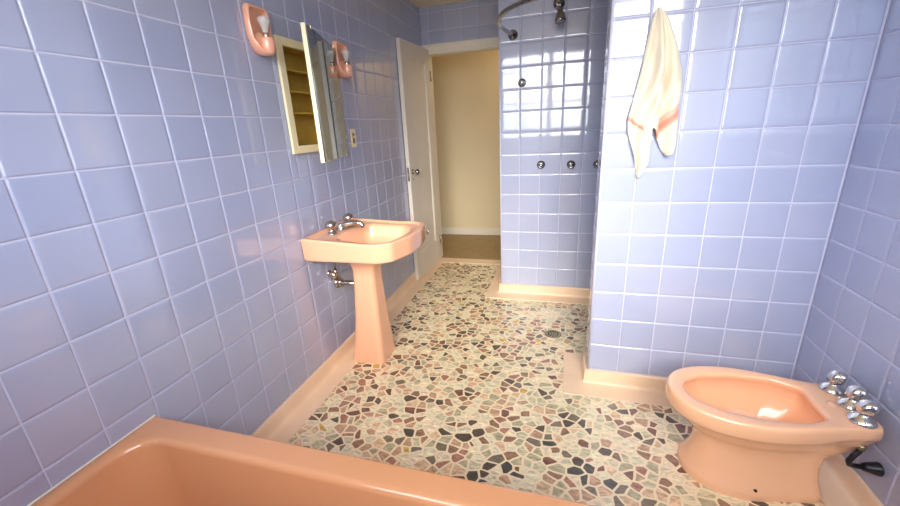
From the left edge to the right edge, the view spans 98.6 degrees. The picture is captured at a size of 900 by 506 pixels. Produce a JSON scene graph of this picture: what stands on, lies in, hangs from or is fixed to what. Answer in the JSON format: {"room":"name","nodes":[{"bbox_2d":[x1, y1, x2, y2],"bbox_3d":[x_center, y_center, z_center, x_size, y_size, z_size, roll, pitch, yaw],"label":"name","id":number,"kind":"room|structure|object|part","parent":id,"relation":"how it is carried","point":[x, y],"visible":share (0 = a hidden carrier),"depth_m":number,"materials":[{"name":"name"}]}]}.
{"room":"bathroom","nodes":[
{"label":"bathroom","id":0,"kind":"room"},
{"bbox_2d":[0,0,420,505],"bbox_3d":[-0.798,-0.542,2.167,0.120,2.525,4.040,2,19,16],"label":"wall","id":1,"kind":"structure","parent":0,"point":[157,205],"depth_m":1.34,"materials":[{"name":"tile"}]},
{"bbox_2d":[242,3,275,56],"bbox_3d":[-0.812,-0.968,1.687,0.080,0.199,0.139,2,19,16],"label":"wall sconce","id":2,"kind":"object","parent":1,"relation":"attached to","point":[256,20],"visible":1,"depth_m":1.67,"materials":[{"name":"ceramic"}]},
{"bbox_3d":[-0.804,-0.985,1.679,0.053,0.076,0.053,2,19,16],"label":"light bulb","id":3,"kind":"part","parent":2,"relation":"part of","materials":[{"name":"white glass"}]},
{"bbox_2d":[263,32,269,36],"bbox_3d":[-0.802,-0.942,1.693,0.025,0.042,0.025,2,19,16],"label":"socket","id":4,"kind":"object","parent":2,"relation":"attached to","point":[265,34],"depth_m":1.68,"materials":[{"name":"silver metal"}]},
{"bbox_2d":[272,22,348,162],"bbox_3d":[-0.692,-0.815,2.078,0.307,0.603,0.560,2,19,16],"label":"medicine cabinet","id":5,"kind":"object","parent":1,"relation":"attached to","point":[308,70],"visible":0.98,"depth_m":2.00,"materials":[{"name":"beige wood"}]},
{"bbox_3d":[-0.732,-0.834,2.106,0.014,0.540,0.520,2,19,16],"label":"cabinet frame","id":6,"kind":"part","parent":5,"relation":"part of","materials":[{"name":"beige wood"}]},
{"bbox_2d":[286,68,307,76],"bbox_3d":[-0.797,-0.964,2.083,0.081,0.007,0.430,2,19,16],"label":"shelf","id":7,"kind":"object","parent":5,"relation":"attached to","point":[290,73],"depth_m":2.04,"materials":[{"name":"paint"}]},
{"bbox_2d":[290,90,310,95],"bbox_3d":[-0.792,-0.869,2.114,0.081,0.007,0.430,2,19,16],"label":"shelf","id":8,"kind":"object","parent":5,"relation":"attached to","point":[292,92],"depth_m":2.08,"materials":[{"name":"paint"}]},
{"bbox_2d":[293,112,313,114],"bbox_3d":[-0.787,-0.771,2.146,0.081,0.007,0.430,2,19,16],"label":"shelf","id":9,"kind":"object","parent":5,"relation":"attached to","point":[295,113],"depth_m":2.08,"materials":[{"name":"paint"}]},
{"bbox_3d":[-0.646,-0.812,2.061,0.020,0.603,0.575,-4,18,-2],"label":"cabinet door","id":10,"kind":"part","parent":5,"relation":"part of","materials":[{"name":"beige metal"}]},
{"bbox_2d":[305,23,348,161],"bbox_3d":[-0.634,-0.812,2.061,0.005,0.597,0.569,-4,18,-2],"label":"mirror","id":11,"kind":"object","parent":5,"relation":"attached to","point":[321,57],"depth_m":1.96,"materials":[{"name":"silver metal"}]},
{"bbox_2d":[327,262,337,279],"bbox_3d":[-0.695,0.076,2.272,0.068,0.155,0.066,2,19,16],"label":"valve","id":12,"kind":"object","parent":1,"relation":"attached to","point":[332,275],"visible":0.97,"depth_m":2.27,"materials":[{"name":"silver metal"}]},
{"bbox_3d":[-0.688,0.134,2.264,0.048,0.048,0.020,2,19,16],"label":"valve knob","id":13,"kind":"part","parent":12,"relation":"part of","materials":[{"name":"silver metal"}]},
{"bbox_2d":[332,41,352,77],"bbox_3d":[-0.628,-1.153,2.313,0.080,0.199,0.139,2,19,16],"label":"wall sconce","id":14,"kind":"object","parent":1,"relation":"attached to","point":[345,69],"visible":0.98,"depth_m":2.30,"materials":[{"name":"pink ceramic"}]},
{"bbox_3d":[-0.620,-1.170,2.305,0.053,0.076,0.053,2,19,16],"label":"light bulb","id":15,"kind":"part","parent":14,"relation":"part of","materials":[{"name":"white glass"}]},
{"bbox_2d":[334,276,353,287],"bbox_3d":[-0.633,0.183,2.381,0.136,0.072,0.072,2,19,16],"label":"drain pipe","id":16,"kind":"object","parent":1,"relation":"attached to","point":[338,282],"visible":0.96,"depth_m":2.37,"materials":[{"name":"silver metal"}]},
{"bbox_2d":[251,262,442,442],"bbox_3d":[-0.523,0.504,2.848,0.120,0.091,3.058,2,19,16],"label":"baseboard","id":17,"kind":"structure","parent":1,"relation":"attached to","point":[286,421],"depth_m":2.19,"materials":[{"name":"tile"}]},
{"bbox_2d":[350,129,356,147],"bbox_3d":[-0.621,-0.745,2.509,0.018,0.116,0.062,2,19,16],"label":"light switch","id":18,"kind":"object","parent":1,"relation":"attached to","point":[352,131],"visible":1,"depth_m":2.50,"materials":[{"name":"beige plastic"}]},
{"bbox_2d":[409,0,471,7],"bbox_3d":[0.340,-1.627,1.396,2.646,0.100,4.160,2,19,16],"label":"ceiling","id":19,"kind":"structure","parent":0,"point":[418,3],"depth_m":3.39,"materials":[{"name":"beige paint"}]},
{"bbox_2d":[419,0,498,46],"bbox_3d":[0.198,-1.082,3.838,0.844,2.425,0.120,2,19,16],"label":"wall","id":20,"kind":"structure","parent":0,"point":[474,19],"depth_m":3.47,"materials":[{"name":"tile"}]},
{"bbox_2d":[396,38,440,279],"bbox_3d":[-0.249,-0.816,3.642,0.125,2.060,0.615,4,19,19],"label":"door","id":21,"kind":"structure","parent":20,"relation":"attached to","point":[414,73],"depth_m":3.56,"materials":[{"name":"paint"}]},
{"bbox_3d":[-0.300,-0.717,3.417,0.060,0.052,0.052,4,19,19],"label":"knob","id":22,"kind":"part","parent":21,"relation":"part of","materials":[{"name":"silver metal"}]},
{"bbox_3d":[-0.269,-0.872,3.624,0.014,1.710,0.405,4,19,19],"label":"panel","id":23,"kind":"part","parent":21,"relation":"part of","materials":[{"name":"paint"}]},
{"bbox_3d":[-0.260,-0.872,3.621,0.009,1.710,0.405,4,19,19],"label":"panel moulding","id":24,"kind":"part","parent":21,"relation":"part of","materials":[{"name":"paint"}]},
{"bbox_2d":[422,37,498,257],"bbox_3d":[0.209,-0.935,3.874,0.832,2.108,0.140,2,19,16],"label":"trim","id":25,"kind":"structure","parent":20,"relation":"attached to","point":[485,44],"depth_m":3.58,"materials":[{"name":"white paint"}]},
{"bbox_2d":[432,50,499,227],"bbox_3d":[0.550,-1.484,4.738,4.200,2.600,0.100,2,19,16],"label":"wall","id":26,"kind":"structure","parent":0,"point":[466,86],"depth_m":4.80,"materials":[{"name":"yellow paint"}]},
{"bbox_2d":[442,227,499,235],"bbox_3d":[0.596,-0.279,5.071,4.200,0.100,0.014,2,19,16],"label":"baseboard","id":27,"kind":"structure","parent":26,"relation":"attached to","point":[445,230],"depth_m":5.16,"materials":[{"name":"white paint"}]},
{"bbox_2d":[498,0,608,287],"bbox_3d":[1.250,-0.917,3.159,1.561,2.425,0.891,2,19,16],"label":"wall","id":28,"kind":"structure","parent":0,"point":[547,214],"depth_m":2.85,"materials":[{"name":"tile"}]},
{"bbox_2d":[496,0,537,39],"bbox_3d":[0.470,-1.344,2.144,0.351,0.069,1.179,-8,19,-16],"label":"curtain rod","id":29,"kind":"object","parent":28,"relation":"attached to","point":[512,34],"visible":1,"depth_m":2.18,"materials":[{"name":"silver metal"}]},
{"bbox_2d":[518,78,525,86],"bbox_3d":[0.513,-1.219,2.767,0.058,0.058,0.036,2,19,16],"label":"handle","id":30,"kind":"object","parent":28,"relation":"attached to","point":[522,82],"visible":1,"depth_m":2.77,"materials":[{"name":"silver metal"}]},
{"bbox_2d":[485,265,589,304],"bbox_3d":[1.218,0.226,3.426,1.681,0.091,0.890,2,19,16],"label":"baseboard","id":31,"kind":"structure","parent":28,"relation":"attached to","point":[571,295],"depth_m":3.21,"materials":[{"name":"tile"}]},
{"bbox_2d":[537,161,544,168],"bbox_3d":[0.680,-0.658,2.897,0.062,0.062,0.056,2,19,16],"label":"tap","id":32,"kind":"object","parent":28,"relation":"attached to","point":[541,164],"visible":1,"depth_m":2.88,"materials":[{"name":"silver metal"}]},
{"bbox_2d":[553,0,565,24],"bbox_3d":[0.710,-1.577,2.505,0.076,0.190,0.192,1,18,12],"label":"showerhead","id":33,"kind":"object","parent":28,"relation":"attached to","point":[560,18],"visible":1,"depth_m":2.46,"materials":[{"name":"silver metal"}]},
{"bbox_2d":[567,160,574,168],"bbox_3d":[0.889,-0.646,2.839,0.062,0.062,0.056,2,19,16],"label":"tap","id":34,"kind":"object","parent":28,"relation":"attached to","point":[570,164],"visible":1,"depth_m":2.82,"materials":[{"name":"silver metal"}]},
{"bbox_2d":[593,160,597,168],"bbox_3d":[1.067,-0.635,2.790,0.062,0.062,0.056,2,19,16],"label":"tap","id":35,"kind":"object","parent":28,"relation":"attached to","point":[595,164],"visible":0.47,"depth_m":2.80,"materials":[{"name":"silver metal"}]},
{"bbox_2d":[288,234,825,505],"bbox_3d":[-0.072,0.586,2.834,4.200,0.100,5.190,2,19,16],"label":"floor","id":36,"kind":"structure","parent":0,"point":[470,387],"depth_m":1.95,"materials":[{"name":"stone"}]},
{"bbox_2d":[27,415,593,505],"bbox_3d":[-0.365,0.949,0.802,1.569,0.490,0.858,2,19,16],"label":"bathtub","id":37,"kind":"object","parent":36,"relation":"on","point":[161,461],"visible":1,"depth_m":1.13,"materials":[{"name":"ceramic"}]},
{"bbox_2d":[300,213,428,363],"bbox_3d":[-0.433,0.235,2.322,0.553,0.919,0.530,2,19,16],"label":"pedestal sink","id":38,"kind":"object","parent":36,"relation":"on","point":[365,244],"visible":1,"depth_m":2.27,"materials":[{"name":"ceramic"}]},
{"bbox_2d":[325,220,336,234],"bbox_3d":[-0.663,-0.143,2.158,0.066,0.078,0.066,2,19,16],"label":"tap","id":39,"kind":"object","parent":38,"relation":"on","point":[330,225],"depth_m":2.14,"materials":[{"name":"silver metal"}]},
{"bbox_2d":[343,213,353,226],"bbox_3d":[-0.611,-0.202,2.332,0.066,0.078,0.066,2,19,16],"label":"tap","id":40,"kind":"object","parent":38,"relation":"on","point":[348,216],"depth_m":2.31,"materials":[{"name":"silver metal"}]},
{"bbox_3d":[-0.577,-0.162,2.240,0.172,0.054,0.052,0,18,9],"label":"spout","id":41,"kind":"part","parent":38,"relation":"part of","materials":[{"name":"silver metal"}]},
{"bbox_2d":[300,218,424,263],"bbox_3d":[-0.449,-0.069,2.224,0.553,0.158,0.530,2,19,16],"label":"basin","id":42,"kind":"object","parent":38,"relation":"in","point":[372,241],"depth_m":2.06,"materials":[{"name":"orange ceramic"}]},
{"bbox_2d":[439,258,500,264],"bbox_3d":[0.240,0.088,4.149,0.844,0.006,0.135,2,19,16],"label":"threshold","id":43,"kind":"object","parent":36,"relation":"on","point":[451,260],"depth_m":4.14,"materials":[{"name":"tile"}]},
{"bbox_2d":[545,330,560,337],"bbox_3d":[0.704,0.552,2.645,0.112,0.003,0.112,2,19,16],"label":"floor drain","id":44,"kind":"object","parent":36,"relation":"on","point":[549,333],"visible":1,"depth_m":2.64,"materials":[{"name":"grey metal"}]},
{"bbox_2d":[665,366,883,503],"bbox_3d":[1.175,0.668,1.497,0.628,0.443,0.364,2,19,16],"label":"bidet","id":45,"kind":"object","parent":36,"relation":"on","point":[753,436],"visible":1,"depth_m":1.43,"materials":[{"name":"ceramic"}]},
{"bbox_2d":[818,370,847,395],"bbox_3d":[1.445,0.478,1.454,0.078,0.082,0.078,2,19,16],"label":"tap","id":46,"kind":"object","parent":45,"relation":"on","point":[835,378],"depth_m":1.44,"materials":[{"name":"silver metal"}]},
{"bbox_2d":[836,385,868,410],"bbox_3d":[1.431,0.506,1.371,0.078,0.082,0.078,2,19,16],"label":"tap","id":47,"kind":"object","parent":45,"relation":"on","point":[854,393],"depth_m":1.36,"materials":[{"name":"silver metal"}]},
{"bbox_2d":[845,399,880,429],"bbox_3d":[1.394,0.531,1.300,0.078,0.082,0.078,2,19,16],"label":"tap","id":48,"kind":"object","parent":45,"relation":"on","point":[860,416],"depth_m":1.29,"materials":[{"name":"silver metal"}]},
{"bbox_2d":[845,446,884,476],"bbox_3d":[1.424,0.706,1.334,0.108,0.123,0.047,2,19,16],"label":"hose","id":49,"kind":"object","parent":45,"relation":"attached to","point":[875,468],"visible":0.97,"depth_m":1.32,"materials":[{"name":"black rubber"}]},
{"bbox_2d":[585,0,890,378],"bbox_3d":[1.156,-0.444,1.715,0.921,2.425,0.164,2,19,16],"label":"wall partition","id":50,"kind":"structure","parent":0,"point":[714,255],"depth_m":1.67,"materials":[{"name":"tile"}]},
{"bbox_2d":[563,352,672,407],"bbox_3d":[1.156,0.662,2.091,1.040,0.091,0.403,2,19,16],"label":"baseboard","id":51,"kind":"structure","parent":50,"relation":"attached to","point":[580,380],"depth_m":2.06,"materials":[{"name":"tile"}]},
{"bbox_2d":[627,6,681,178],"bbox_3d":[0.857,-0.647,1.612,0.202,0.670,0.078,2,19,16],"label":"towel","id":52,"kind":"object","parent":50,"relation":"hanging from","point":[652,105],"visible":1,"depth_m":1.60,"materials":[{"name":"white fabric"}]},
{"bbox_2d":[792,0,899,505],"bbox_3d":[1.630,-0.445,1.480,0.120,2.525,4.040,2,19,16],"label":"wall","id":53,"kind":"structure","parent":0,"point":[852,327],"depth_m":1.41,"materials":[{"name":"tile"}]},
{"bbox_2d":[819,454,883,505],"bbox_3d":[1.303,1.018,0.968,0.120,0.091,2.024,2,19,16],"label":"baseboard","id":54,"kind":"structure","parent":53,"relation":"attached to","point":[840,484],"depth_m":1.45,"materials":[{"name":"tile"}]}
]}

